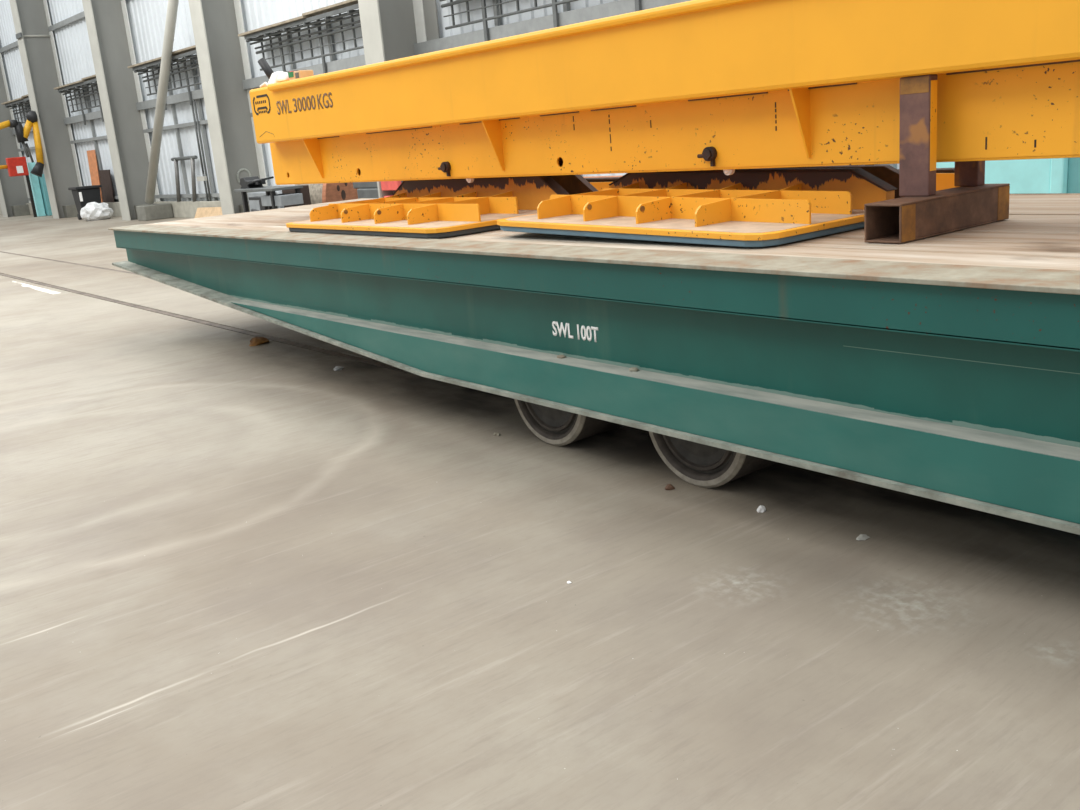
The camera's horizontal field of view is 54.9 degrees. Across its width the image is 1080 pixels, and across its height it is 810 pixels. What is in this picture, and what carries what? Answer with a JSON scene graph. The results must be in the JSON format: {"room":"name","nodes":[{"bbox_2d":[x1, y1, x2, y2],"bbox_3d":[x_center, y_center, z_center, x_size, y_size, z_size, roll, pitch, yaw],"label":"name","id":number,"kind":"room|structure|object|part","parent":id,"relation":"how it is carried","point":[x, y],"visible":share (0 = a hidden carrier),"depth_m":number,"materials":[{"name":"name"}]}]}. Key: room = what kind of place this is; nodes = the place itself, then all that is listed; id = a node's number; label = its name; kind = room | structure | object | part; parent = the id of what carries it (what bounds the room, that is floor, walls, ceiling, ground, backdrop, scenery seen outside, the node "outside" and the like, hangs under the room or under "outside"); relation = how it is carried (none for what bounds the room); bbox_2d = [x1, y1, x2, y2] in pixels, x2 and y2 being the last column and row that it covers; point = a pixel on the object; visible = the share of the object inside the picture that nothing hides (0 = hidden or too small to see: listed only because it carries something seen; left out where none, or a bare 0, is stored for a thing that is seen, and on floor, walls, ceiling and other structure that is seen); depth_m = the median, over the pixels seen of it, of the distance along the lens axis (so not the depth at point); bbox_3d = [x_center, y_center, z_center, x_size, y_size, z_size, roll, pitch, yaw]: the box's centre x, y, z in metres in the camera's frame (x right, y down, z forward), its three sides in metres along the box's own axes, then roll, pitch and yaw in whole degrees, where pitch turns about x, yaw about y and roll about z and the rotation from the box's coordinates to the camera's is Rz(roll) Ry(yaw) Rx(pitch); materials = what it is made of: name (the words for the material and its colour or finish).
{"room":"shipyard hall","nodes":[
{"label":"shipyard hall","id":0,"kind":"room"},
{"bbox_2d":[0,0,898,201],"bbox_3d":[-9.923,-10.859,28.064,0.085,10.540,98.155,-17,19,-38],"label":"wall","id":1,"kind":"structure","parent":0,"point":[147,18],"depth_m":29.32,"materials":[{"name":"white metal"}]},
{"bbox_2d":[0,0,121,53],"bbox_3d":[-10.092,-11.427,27.913,0.128,0.160,98.000,-17,19,-38],"label":"trim","id":2,"kind":"structure","parent":1,"relation":"attached to","point":[79,16],"depth_m":34.80,"materials":[{"name":"grey metal"}]},
{"bbox_2d":[84,89,101,169],"bbox_3d":[-14.929,-8.765,34.927,0.084,3.840,0.090,-17,19,-38],"label":"trim","id":3,"kind":"structure","parent":1,"relation":"attached to","point":[85,90],"depth_m":34.82,"materials":[{"name":"grey metal"}]},
{"bbox_2d":[0,200,220,217],"bbox_3d":[-9.546,-5.562,29.499,0.444,0.460,98.000,-17,19,-38],"label":"baseboard","id":4,"kind":"structure","parent":1,"relation":"attached to","point":[183,209],"depth_m":30.15,"materials":[{"name":"concrete"}]},
{"bbox_2d":[87,150,102,201],"bbox_3d":[-15.153,-7.777,35.382,0.090,1.738,0.800,-17,19,-38],"label":"board","id":5,"kind":"object","parent":4,"relation":"on","point":[91,155],"visible":0.69,"depth_m":35.26,"materials":[{"name":"orange wood"}]},
{"bbox_2d":[99,170,113,201],"bbox_3d":[-14.478,-7.307,34.719,0.090,1.058,1.000,-17,19,-38],"label":"board","id":6,"kind":"object","parent":4,"relation":"on","point":[105,176],"visible":0.86,"depth_m":34.65,"materials":[{"name":"brown wood"}]},
{"bbox_2d":[171,155,197,201],"bbox_3d":[-10.032,-6.408,29.525,0.160,1.262,1.709,-17,19,-38],"label":"metal frame","id":7,"kind":"object","parent":4,"relation":"on","point":[192,158],"visible":1,"depth_m":29.34,"materials":[{"name":"grey metal"}]},
{"bbox_2d":[191,100,211,200],"bbox_3d":[-9.358,-6.940,28.465,0.130,2.690,0.500,-17,19,-38],"label":"conduit pipe","id":8,"kind":"object","parent":4,"relation":"on","point":[204,177],"visible":1,"depth_m":28.41,"materials":[{"name":"metal"}]},
{"bbox_2d":[28,193,219,200],"bbox_3d":[-9.614,-5.917,29.373,0.128,0.100,98.000,-17,19,-38],"label":"trim","id":9,"kind":"structure","parent":1,"relation":"attached to","point":[213,194],"depth_m":30.16,"materials":[{"name":"grey metal"}]},
{"bbox_2d":[18,113,252,151],"bbox_3d":[-9.776,-7.786,28.878,0.128,0.100,98.000,-17,19,-38],"label":"trim","id":10,"kind":"structure","parent":1,"relation":"attached to","point":[189,124],"depth_m":30.87,"materials":[{"name":"grey metal"}]},
{"bbox_2d":[169,76,190,200],"bbox_3d":[-10.307,-7.747,29.568,0.084,3.840,0.090,-17,19,-38],"label":"trim","id":11,"kind":"structure","parent":1,"relation":"attached to","point":[170,84],"depth_m":29.62,"materials":[{"name":"grey metal"}]},
{"bbox_2d":[189,55,216,200],"bbox_3d":[-9.143,-7.490,28.219,0.084,3.840,0.090,-17,19,-38],"label":"trim","id":12,"kind":"structure","parent":1,"relation":"attached to","point":[196,87],"depth_m":28.27,"materials":[{"name":"grey metal"}]},
{"bbox_2d":[286,31,295,69],"bbox_3d":[-5.543,-6.697,24.044,0.084,3.840,0.090,-17,19,-38],"label":"trim","id":13,"kind":"structure","parent":1,"relation":"attached to","point":[293,66],"depth_m":23.68,"materials":[{"name":"grey metal"}]},
{"bbox_2d":[325,21,335,60],"bbox_3d":[-4.379,-6.440,22.695,0.084,3.840,0.090,-17,19,-38],"label":"trim","id":14,"kind":"structure","parent":1,"relation":"attached to","point":[332,57],"depth_m":22.32,"materials":[{"name":"grey metal"}]},
{"bbox_2d":[11,0,691,134],"bbox_3d":[-9.867,-8.471,28.669,0.204,0.220,98.000,-17,19,-38],"label":"trim","id":15,"kind":"structure","parent":1,"relation":"attached to","point":[619,7],"depth_m":18.43,"materials":[{"name":"grey metal"}]},
{"bbox_2d":[439,0,640,41],"bbox_3d":[0.090,-6.578,16.576,0.530,1.360,6.140,-17,19,-38],"label":"rack","id":16,"kind":"object","parent":15,"relation":"attached to","point":[451,3],"visible":0.85,"depth_m":17.91,"materials":[{"name":"metal"}]},
{"bbox_3d":[0.239,-6.428,16.667,0.048,0.048,6.040,-17,19,-38],"label":"rod","id":17,"kind":"part","parent":16,"relation":"part of","materials":[{"name":"metal"}]},
{"bbox_2d":[493,0,500,26],"bbox_3d":[-0.642,-5.617,18.362,0.084,3.840,0.090,-17,19,-38],"label":"trim","id":18,"kind":"structure","parent":1,"relation":"attached to","point":[497,21],"depth_m":18.02,"materials":[{"name":"grey metal"}]},
{"bbox_2d":[563,0,582,176],"bbox_3d":[0.521,-5.361,17.013,0.084,3.840,0.090,-17,19,-38],"label":"trim","id":19,"kind":"structure","parent":1,"relation":"attached to","point":[566,7],"depth_m":16.71,"materials":[{"name":"grey metal"}]},
{"bbox_2d":[0,214,1079,809],"bbox_3d":[-20.372,-3.278,25.811,28.000,0.250,94.000,-16,18,-36],"label":"floor","id":20,"kind":"structure","parent":0,"point":[235,574],"depth_m":3.62,"materials":[{"name":"concrete"}]},
{"bbox_2d":[0,53,30,216],"bbox_3d":[-21.615,-12.976,40.788,1.020,11.000,0.760,-17,19,-38],"label":"steel column","id":21,"kind":"structure","parent":20,"relation":"on","point":[14,193],"depth_m":41.67,"materials":[{"name":"grey metal"}]},
{"bbox_2d":[0,157,36,216],"bbox_3d":[-19.756,-8.099,38.934,1.300,2.240,0.280,-16,18,-36],"label":"switch box","id":22,"kind":"object","parent":20,"relation":"on","point":[16,166],"visible":1,"depth_m":38.87,"materials":[{"name":"red paint"}]},
{"bbox_3d":[-19.275,-7.918,39.388,0.100,1.580,0.100,-16,18,-36],"label":"stand leg","id":23,"kind":"part","parent":22,"relation":"part of","materials":[{"name":"metal"}]},
{"bbox_2d":[27,162,45,216],"bbox_3d":[-19.339,-8.257,39.822,0.260,2.020,0.550,-16,18,-36],"label":"steel post","id":24,"kind":"object","parent":20,"relation":"on","point":[34,181],"visible":0.77,"depth_m":39.64,"materials":[{"name":"teal metal"}]},
{"bbox_2d":[38,174,51,215],"bbox_3d":[-19.024,-8.074,39.950,0.220,1.550,0.900,-16,18,-36],"label":"steel plate","id":25,"kind":"object","parent":20,"relation":"on","point":[42,182],"visible":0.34,"depth_m":39.65,"materials":[{"name":"teal paint"}]},
{"bbox_2d":[9,0,82,218],"bbox_3d":[-17.210,-11.993,35.636,1.080,11.000,0.760,-17,19,-38],"label":"steel column","id":26,"kind":"structure","parent":20,"relation":"on","point":[31,18],"depth_m":36.00,"materials":[{"name":"grey metal"}]},
{"bbox_2d":[1,94,30,123],"bbox_3d":[-18.851,-10.751,38.538,0.530,1.360,5.440,-17,19,-38],"label":"rack","id":27,"kind":"object","parent":26,"relation":"attached to","point":[24,99],"visible":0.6,"depth_m":39.32,"materials":[{"name":"metal"}]},
{"bbox_3d":[-18.971,-11.205,38.215,0.040,0.080,5.240,-17,19,-38],"label":"shelf rail","id":28,"kind":"part","parent":27,"relation":"part of","materials":[{"name":"metal"}]},
{"bbox_2d":[0,111,43,176],"bbox_3d":[-17.909,-8.903,35.656,1.775,2.236,0.477,-16,18,-36],"label":"extraction arm","id":29,"kind":"object","parent":26,"relation":"attached to","point":[22,134],"visible":1,"depth_m":35.78},
{"bbox_2d":[30,162,43,176],"bbox_3d":[-17.461,-8.183,36.128,0.487,0.533,0.376,-16,18,-36],"label":"hood","id":30,"kind":"object","parent":29,"relation":"attached to","point":[37,170],"depth_m":36.02,"materials":[{"name":"black plastic"}]},
{"bbox_2d":[0,251,137,274],"bbox_3d":[-16.536,-4.469,28.681,0.070,0.059,94.000,-16,18,-36],"label":"rail","id":31,"kind":"object","parent":20,"relation":"on","point":[0,251],"visible":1,"depth_m":18.38,"materials":[{"name":"metal"}]},
{"bbox_2d":[68,185,101,219],"bbox_3d":[-14.865,-6.657,34.198,0.840,1.060,0.900,-16,18,-36],"label":"wheelie bin","id":32,"kind":"object","parent":20,"relation":"on","point":[82,195],"visible":0.73,"depth_m":33.88,"materials":[{"name":"black plastic"}]},
{"bbox_3d":[-14.906,-7.129,34.073,0.840,0.080,0.900,-16,18,-36],"label":"lid","id":33,"kind":"part","parent":32,"relation":"part of","materials":[{"name":"black plastic"}]},
{"bbox_2d":[80,202,112,220],"bbox_3d":[-14.151,-6.206,33.218,0.886,0.572,0.907,-4,15,5],"label":"plastic bundle","id":34,"kind":"object","parent":20,"relation":"on","point":[93,211],"visible":1,"depth_m":32.96,"materials":[{"name":"white plastic"}]},
{"bbox_2d":[82,0,159,220],"bbox_3d":[-12.565,-10.982,30.295,1.020,11.000,0.760,-17,19,-38],"label":"steel column","id":35,"kind":"structure","parent":20,"relation":"on","point":[107,21],"depth_m":30.75,"materials":[{"name":"grey metal"}]},
{"bbox_2d":[54,74,103,124],"bbox_3d":[-14.326,-9.754,33.291,0.530,1.360,5.740,-17,19,-38],"label":"rack","id":36,"kind":"object","parent":35,"relation":"attached to","point":[84,84],"visible":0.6,"depth_m":33.83,"materials":[{"name":"metal"}]},
{"bbox_3d":[-14.446,-10.208,32.968,0.040,0.080,5.540,-17,19,-38],"label":"shelf rail","id":37,"kind":"part","parent":36,"relation":"part of","materials":[{"name":"metal"}]},
{"bbox_3d":[-14.177,-9.604,33.382,0.048,0.048,5.640,-17,19,-38],"label":"rod","id":38,"kind":"part","parent":36,"relation":"part of","materials":[{"name":"metal"}]},
{"bbox_2d":[136,203,172,220],"bbox_3d":[-11.356,-5.688,30.635,0.820,0.425,0.680,-17,19,-38],"label":"concrete block","id":39,"kind":"object","parent":20,"relation":"on","point":[162,210],"visible":1,"depth_m":30.38,"materials":[{"name":"grey concrete"}]},
{"bbox_2d":[145,0,178,203],"bbox_3d":[-9.830,-9.108,27.352,0.248,7.518,5.957,-17,19,-39],"label":"pipe","id":40,"kind":"object","parent":39,"relation":"on","point":[172,7],"visible":1,"depth_m":28.03,"materials":[{"name":"grey metal"}]},
{"bbox_2d":[195,207,222,217],"bbox_3d":[-8.639,-5.146,27.825,0.300,0.320,3.000,-17,19,-38],"label":"board","id":41,"kind":"object","parent":20,"relation":"on","point":[204,211],"visible":0.43,"depth_m":28.33,"materials":[{"name":"brown wood"}]},
{"bbox_2d":[188,0,267,214],"bbox_3d":[-7.800,-9.932,24.770,1.020,11.000,0.760,-17,19,-38],"label":"steel column","id":42,"kind":"structure","parent":20,"relation":"on","point":[223,57],"depth_m":25.33,"materials":[{"name":"grey metal"}]},
{"bbox_2d":[128,45,201,109],"bbox_3d":[-9.633,-8.720,27.849,0.530,1.360,5.960,-17,19,-38],"label":"rack","id":43,"kind":"object","parent":42,"relation":"attached to","point":[184,53],"visible":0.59,"depth_m":28.04,"materials":[{"name":"metal"}]},
{"bbox_3d":[-9.753,-9.174,27.526,0.040,0.080,5.760,-17,19,-38],"label":"shelf rail","id":44,"kind":"part","parent":43,"relation":"part of","materials":[{"name":"metal"}]},
{"bbox_3d":[-9.483,-8.570,27.941,0.048,0.048,5.860,-17,19,-38],"label":"rod","id":45,"kind":"part","parent":43,"relation":"part of","materials":[{"name":"metal"}]},
{"bbox_2d":[249,196,267,211],"bbox_3d":[-4.485,-2.980,17.188,0.180,0.920,0.914,-16,18,-36],"label":"trestle","id":46,"kind":"object","parent":20,"relation":"on","point":[255,197],"visible":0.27,"depth_m":17.07,"materials":[{"name":"grey metal"}]},
{"bbox_3d":[-4.452,-2.948,17.157,0.180,0.870,0.200,-16,18,-36],"label":"post","id":47,"kind":"part","parent":46,"relation":"part of","materials":[{"name":"grey metal"}]},
{"bbox_2d":[249,337,268,345],"bbox_3d":[-2.457,-0.563,9.081,0.181,0.061,0.150,-11,16,-21],"label":"scrap","id":48,"kind":"object","parent":20,"relation":"on","point":[255,341],"visible":1,"depth_m":9.03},
{"bbox_2d":[247,190,281,211],"bbox_3d":[-4.833,-3.535,19.401,0.800,0.920,0.900,-16,18,-36],"label":"base cabinet","id":49,"kind":"object","parent":20,"relation":"on","point":[253,204],"visible":0.11,"depth_m":19.21,"materials":[{"name":"grey metal"}]},
{"bbox_2d":[234,185,303,212],"bbox_3d":[-4.063,-2.778,15.937,0.500,1.100,1.550,-16,18,-36],"label":"workbench","id":50,"kind":"object","parent":20,"relation":"on","point":[271,199],"visible":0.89,"depth_m":15.38,"materials":[{"name":"metal"}]},
{"bbox_3d":[-4.544,-2.793,16.229,0.060,1.060,0.060,-16,18,-36],"label":"leg","id":51,"kind":"part","parent":50,"relation":"part of","materials":[{"name":"black metal"}]},
{"bbox_2d":[240,176,273,188],"bbox_3d":[-4.414,-3.451,16.104,0.353,0.169,0.646,-16,18,-36],"label":"vise","id":52,"kind":"object","parent":50,"relation":"on","point":[246,182],"visible":1,"depth_m":16.09,"materials":[{"name":"black metal"}]},
{"bbox_3d":[-4.229,-3.440,15.863,0.353,0.070,0.030,-16,18,-36],"label":"handle","id":53,"kind":"part","parent":52,"relation":"part of","materials":[{"name":"black plastic"}]},
{"bbox_3d":[-4.232,-2.882,16.463,0.060,1.060,0.060,-16,18,-36],"label":"leg","id":54,"kind":"part","parent":50,"relation":"part of","materials":[{"name":"black plastic"}]},
{"bbox_3d":[-3.891,-2.636,15.422,0.060,1.060,0.060,-16,18,-36],"label":"leg","id":55,"kind":"part","parent":50,"relation":"part of","materials":[{"name":"black plastic"}]},
{"bbox_3d":[-3.849,-3.061,15.503,0.350,0.150,0.700,-16,18,-36],"label":"drawer","id":56,"kind":"part","parent":50,"relation":"part of","materials":[{"name":"grey paint"}]},
{"bbox_3d":[-3.580,-2.725,15.656,0.060,1.060,0.060,-16,18,-36],"label":"leg","id":57,"kind":"part","parent":50,"relation":"part of","materials":[{"name":"black metal"}]},
{"bbox_2d":[282,185,310,207],"bbox_3d":[-3.754,-2.875,16.240,0.180,1.080,0.600,-16,18,-36],"label":"crate","id":58,"kind":"object","parent":20,"relation":"on","point":[305,192],"visible":0.17,"depth_m":15.94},
{"bbox_2d":[295,182,357,203],"bbox_3d":[-3.477,-3.287,17.154,0.564,1.360,1.360,-1,15,15],"label":"drum","id":59,"kind":"object","parent":20,"relation":"on","point":[323,192],"visible":0.25,"depth_m":16.62,"materials":[{"name":"metal"}]},
{"bbox_2d":[334,366,343,370],"bbox_3d":[-1.509,-0.276,7.763,0.069,0.022,0.099,-1,15,14],"label":"scrap","id":60,"kind":"object","parent":20,"relation":"on","point":[336,368],"visible":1,"depth_m":7.74,"materials":[{"name":"white plastic"}]},
{"bbox_2d":[353,181,402,198],"bbox_3d":[-2.265,-3.000,15.989,0.640,1.200,1.500,-16,18,-36],"label":"machine","id":61,"kind":"object","parent":20,"relation":"on","point":[381,189],"visible":0.24,"depth_m":15.72,"materials":[{"name":"metal"}]},
{"bbox_2d":[358,0,439,64],"bbox_3d":[-2.787,-8.830,18.965,1.030,11.000,1.100,-17,19,-38],"label":"steel column","id":62,"kind":"structure","parent":20,"relation":"on","point":[391,29],"depth_m":19.49,"materials":[{"name":"grey metal"}]},
{"bbox_2d":[238,0,363,73],"bbox_3d":[-4.801,-7.655,22.247,0.530,1.360,6.170,-17,19,-38],"label":"rack","id":63,"kind":"object","parent":62,"relation":"attached to","point":[348,6],"visible":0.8,"depth_m":22.27,"materials":[{"name":"metal"}]},
{"bbox_3d":[-4.921,-8.110,21.924,0.040,0.080,5.970,-17,19,-38],"label":"shelf rail","id":64,"kind":"part","parent":63,"relation":"part of","materials":[{"name":"metal"}]},
{"bbox_3d":[-4.651,-7.506,22.338,0.048,0.048,6.070,-17,19,-38],"label":"rod","id":65,"kind":"part","parent":63,"relation":"part of","materials":[{"name":"metal"}]},
{"bbox_3d":[-2.199,-9.115,18.948,0.030,10.540,0.396,-17,19,-38],"label":"plate","id":66,"kind":"part","parent":62,"relation":"part of","materials":[{"name":"grey paint"}]},
{"bbox_2d":[0,273,1077,534],"bbox_3d":[-17.479,-4.199,27.971,0.070,0.059,94.000,-16,18,-36],"label":"rail","id":67,"kind":"object","parent":20,"relation":"on","point":[342,355],"visible":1,"depth_m":9.57,"materials":[{"name":"metal"}]},
{"bbox_2d":[108,193,1079,534],"bbox_3d":[2.774,-0.087,3.650,2.720,1.044,18.790,-16,18,-36],"label":"trolley","id":68,"kind":"object","parent":20,"relation":"on","point":[945,367],"visible":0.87,"depth_m":4.21,"materials":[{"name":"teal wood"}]},
{"bbox_2d":[286,175,611,237],"bbox_3d":[-0.546,-1.442,7.251,1.805,0.280,2.060,-16,18,-36],"label":"pad","id":69,"kind":"object","parent":68,"relation":"on","point":[439,208],"visible":0.73,"depth_m":6.78,"materials":[{"name":"metal"}]},
{"bbox_3d":[-0.538,-1.348,7.276,1.805,0.026,2.060,-16,18,-36],"label":"plate","id":70,"kind":"part","parent":69,"relation":"part of","materials":[{"name":"yellow paint"}]},
{"bbox_3d":[-0.480,-1.484,7.296,0.070,0.213,2.020,-16,18,-36],"label":"header plate","id":71,"kind":"part","parent":69,"relation":"part of","materials":[{"name":"brown metal"}]},
{"bbox_3d":[-0.483,-1.531,7.282,0.078,0.135,2.040,-16,18,-36],"label":"cap plate","id":72,"kind":"part","parent":69,"relation":"part of","materials":[{"name":"metal"}]},
{"bbox_3d":[-0.270,-1.544,7.455,0.050,0.213,2.020,-16,18,-36],"label":"header plate","id":73,"kind":"part","parent":69,"relation":"part of","materials":[{"name":"metal"}]},
{"bbox_3d":[1.829,-0.304,2.766,0.308,0.017,18.670,-16,18,-36],"label":"edge plate","id":74,"kind":"part","parent":68,"relation":"part of","materials":[{"name":"beige wood"}]},
{"bbox_2d":[497,165,955,246],"bbox_3d":[0.997,-1.124,5.540,1.750,0.248,1.940,-16,19,-36],"label":"pad","id":75,"kind":"object","parent":68,"relation":"on","point":[760,207],"visible":0.81,"depth_m":5.07,"materials":[{"name":"yellow metal"}]},
{"bbox_3d":[1.002,-1.046,5.561,1.750,0.026,1.940,-16,19,-36],"label":"plate","id":76,"kind":"part","parent":75,"relation":"part of","materials":[{"name":"yellow paint"}]},
{"bbox_3d":[1.042,-1.160,5.568,0.070,0.181,1.900,-16,19,-36],"label":"header plate","id":77,"kind":"part","parent":75,"relation":"part of","materials":[{"name":"yellow paint"}]},
{"bbox_3d":[1.039,-1.207,5.554,0.078,0.103,1.920,-16,19,-36],"label":"cap plate","id":78,"kind":"part","parent":75,"relation":"part of","materials":[{"name":"metal"}]},
{"bbox_3d":[1.252,-1.220,5.727,0.050,0.181,1.900,-16,19,-36],"label":"header plate","id":79,"kind":"part","parent":75,"relation":"part of","materials":[{"name":"metal"}]},
{"bbox_2d":[585,168,954,181],"bbox_3d":[1.245,-1.444,6.904,0.120,0.169,3.300,-16,18,-36],"label":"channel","id":80,"kind":"object","parent":68,"relation":"on","point":[938,170],"visible":0.05,"depth_m":7.70,"materials":[{"name":"metal"}]},
{"bbox_2d":[864,74,1009,243],"bbox_3d":[1.681,-1.062,4.390,0.840,0.642,0.198,-16,18,-36],"label":"support stand","id":81,"kind":"object","parent":68,"relation":"on","point":[921,211],"visible":0.94,"depth_m":4.32,"materials":[{"name":"metal"}]},
{"bbox_2d":[249,0,1079,184],"bbox_3d":[2.489,-1.261,3.500,0.656,0.840,14.850,-17,19,-37],"label":"beam","id":82,"kind":"structure","parent":81,"relation":"on","point":[727,86],"depth_m":5.16,"materials":[{"name":"yellow metal"}]},
{"bbox_2d":[258,58,273,78],"bbox_3d":[-2.271,-2.800,8.757,0.143,0.248,0.181,-17,19,-37],"label":"tool","id":83,"kind":"object","parent":82,"relation":"on","point":[266,68],"visible":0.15,"depth_m":8.72,"materials":[{"name":"black plastic"}]},
{"bbox_2d":[260,71,288,87],"bbox_3d":[-2.149,-2.671,8.512,0.143,0.110,0.406,-17,19,-37],"label":"glove","id":84,"kind":"object","parent":82,"relation":"on","point":[279,76],"visible":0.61,"depth_m":8.44,"materials":[{"name":"white fabric"}]},
{"bbox_2d":[288,70,313,79],"bbox_3d":[-1.895,-2.609,8.237,0.124,0.070,0.200,-17,19,-37],"label":"tape roll","id":85,"kind":"object","parent":82,"relation":"on","point":[299,74],"visible":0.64,"depth_m":8.17,"materials":[{"name":"cardboard"}]},
{"bbox_3d":[2.507,-1.568,3.105,0.345,0.051,14.320,-17,19,-37],"label":"rail","id":86,"kind":"part","parent":82,"relation":"part of","materials":[{"name":"yellow metal"}]},
{"bbox_3d":[1.575,-1.118,4.331,0.060,0.486,0.140,-16,18,-36],"label":"post","id":87,"kind":"part","parent":81,"relation":"part of","materials":[{"name":"brown metal"}]},
{"bbox_3d":[1.903,-1.216,4.595,0.065,0.486,0.113,-16,18,-36],"label":"post","id":88,"kind":"part","parent":81,"relation":"part of","materials":[{"name":"brown metal"}]},
{"bbox_2d":[583,175,623,177],"bbox_3d":[0.761,-2.123,12.039,0.250,1.020,1.000,-16,18,-36],"label":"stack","id":89,"kind":"object","parent":20,"relation":"on","point":[623,175],"visible":0.07,"depth_m":11.94,"materials":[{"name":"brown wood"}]},
{"bbox_2d":[665,484,674,489],"bbox_3d":[0.579,0.365,4.652,0.045,0.026,0.028,-11,16,-21],"label":"scrap","id":90,"kind":"object","parent":20,"relation":"on","point":[668,486],"visible":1,"depth_m":4.64,"materials":[{"name":"metal"}]},
{"bbox_2d":[757,505,765,512],"bbox_3d":[0.916,0.428,4.301,0.041,0.026,0.029,-16,18,-36],"label":"scrap","id":91,"kind":"object","parent":20,"relation":"on","point":[761,508],"visible":1,"depth_m":4.29,"materials":[{"name":"white paint"}]},
{"bbox_2d":[856,534,869,540],"bbox_3d":[1.227,0.501,3.950,0.065,0.012,0.040,-16,18,-36],"label":"scrap","id":92,"kind":"object","parent":20,"relation":"on","point":[861,536],"visible":1,"depth_m":3.94,"materials":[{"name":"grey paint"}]},
{"bbox_2d":[845,164,896,168],"bbox_3d":[2.695,-2.538,10.855,0.060,2.100,2.300,-16,18,-36],"label":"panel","id":93,"kind":"object","parent":20,"relation":"on","point":[892,165],"visible":0.02,"depth_m":10.00,"materials":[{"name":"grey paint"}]},
{"bbox_2d":[936,157,1079,193],"bbox_3d":[4.294,-1.973,8.200,1.215,2.100,1.860,-16,18,-36],"label":"tall cabinet","id":94,"kind":"object","parent":20,"relation":"on","point":[1051,175],"visible":0.07,"depth_m":7.95,"materials":[{"name":"teal metal"}]},
{"bbox_3d":[4.344,-1.961,8.139,1.215,2.100,0.100,-16,18,-36],"label":"corner post","id":95,"kind":"part","parent":94,"relation":"part of","materials":[{"name":"teal metal"}]},
{"bbox_3d":[4.614,-1.842,7.795,1.050,2.000,0.800,-16,18,-36],"label":"panel","id":96,"kind":"part","parent":94,"relation":"part of","materials":[{"name":"teal paint"}]}
]}

